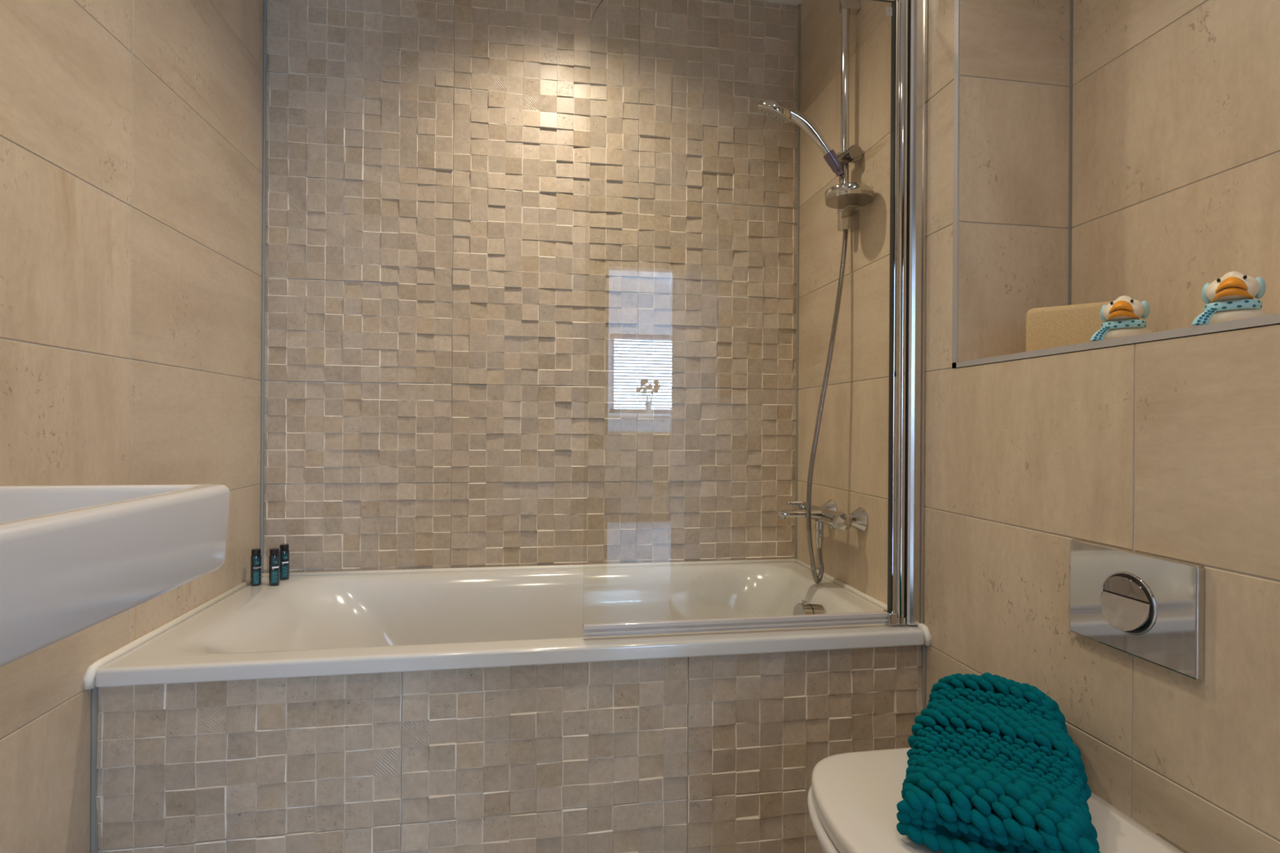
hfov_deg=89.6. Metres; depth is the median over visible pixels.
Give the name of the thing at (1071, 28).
trim
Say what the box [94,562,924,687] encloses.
tub
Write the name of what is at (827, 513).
mixer
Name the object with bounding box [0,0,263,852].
wall
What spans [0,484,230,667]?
washbasin
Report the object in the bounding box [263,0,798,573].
wall
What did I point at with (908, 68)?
screen
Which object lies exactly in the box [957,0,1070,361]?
wall
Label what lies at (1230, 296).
duck
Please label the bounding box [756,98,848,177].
shower
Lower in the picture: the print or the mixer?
the print
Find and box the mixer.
[775,499,868,547]
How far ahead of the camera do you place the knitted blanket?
0.84 m
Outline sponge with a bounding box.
[1026,301,1111,351]
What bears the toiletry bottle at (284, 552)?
on the bathtub at (468, 709)
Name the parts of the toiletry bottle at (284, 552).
label panel, label panel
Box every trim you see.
[259,0,266,573]
[794,4,800,559]
[951,0,959,368]
[951,313,1279,368]
[1067,0,1073,305]
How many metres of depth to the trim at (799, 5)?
2.12 m
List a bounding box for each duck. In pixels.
[1089,295,1151,341]
[1191,271,1267,325]
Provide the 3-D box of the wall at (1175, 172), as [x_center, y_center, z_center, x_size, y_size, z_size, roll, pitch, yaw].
[1.080,-0.749,0.641,0.100,1.280,1.483,0,0,-9]
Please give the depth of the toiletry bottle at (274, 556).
1.76 m
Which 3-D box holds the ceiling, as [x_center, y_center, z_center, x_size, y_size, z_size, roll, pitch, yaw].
[0.100,-1.445,0.400,2.122,0.100,3.520,0,0,-9]
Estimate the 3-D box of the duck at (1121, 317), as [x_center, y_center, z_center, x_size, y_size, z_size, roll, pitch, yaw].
[0.754,-0.166,1.006,0.072,0.072,0.104,0,0,44]
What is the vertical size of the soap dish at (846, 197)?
0.030 m
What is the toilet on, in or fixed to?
attached to the wall at (1170, 448)
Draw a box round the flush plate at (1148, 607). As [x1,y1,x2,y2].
[1070,538,1204,679]
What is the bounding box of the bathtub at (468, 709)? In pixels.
[83,558,931,852]
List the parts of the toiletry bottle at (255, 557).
label panel, label panel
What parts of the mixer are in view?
handle, spout, handle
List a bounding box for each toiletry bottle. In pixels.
[250,548,262,586]
[268,547,279,586]
[279,543,289,580]
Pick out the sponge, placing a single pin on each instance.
(1046, 327)
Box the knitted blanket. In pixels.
[896,672,1100,852]
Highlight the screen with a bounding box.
[582,0,927,636]
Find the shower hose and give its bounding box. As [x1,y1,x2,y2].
[806,173,848,583]
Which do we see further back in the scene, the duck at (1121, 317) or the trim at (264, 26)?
the trim at (264, 26)
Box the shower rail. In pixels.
[836,0,862,231]
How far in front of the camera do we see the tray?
1.64 m
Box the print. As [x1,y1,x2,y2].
[253,561,259,582]
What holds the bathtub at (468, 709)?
on the floor
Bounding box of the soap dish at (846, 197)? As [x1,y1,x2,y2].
[824,182,874,213]
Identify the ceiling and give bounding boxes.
[755,0,803,5]
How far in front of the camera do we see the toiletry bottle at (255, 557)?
1.75 m
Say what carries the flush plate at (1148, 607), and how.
attached to the wall at (1170, 448)
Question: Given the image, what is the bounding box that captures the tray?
[825,193,873,208]
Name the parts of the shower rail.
slider knob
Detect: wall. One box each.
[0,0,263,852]
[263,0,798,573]
[796,0,1279,852]
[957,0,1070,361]
[1071,0,1279,333]
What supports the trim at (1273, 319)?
attached to the wall at (1170, 448)
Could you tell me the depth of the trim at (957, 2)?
1.33 m
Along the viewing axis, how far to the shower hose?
1.75 m
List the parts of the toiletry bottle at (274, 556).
label panel, label panel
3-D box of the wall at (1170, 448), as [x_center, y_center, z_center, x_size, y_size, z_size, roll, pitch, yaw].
[0.969,-0.196,0.484,0.362,2.387,3.406,0,0,-9]
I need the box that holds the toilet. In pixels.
[807,747,1189,852]
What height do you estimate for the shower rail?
0.642 m

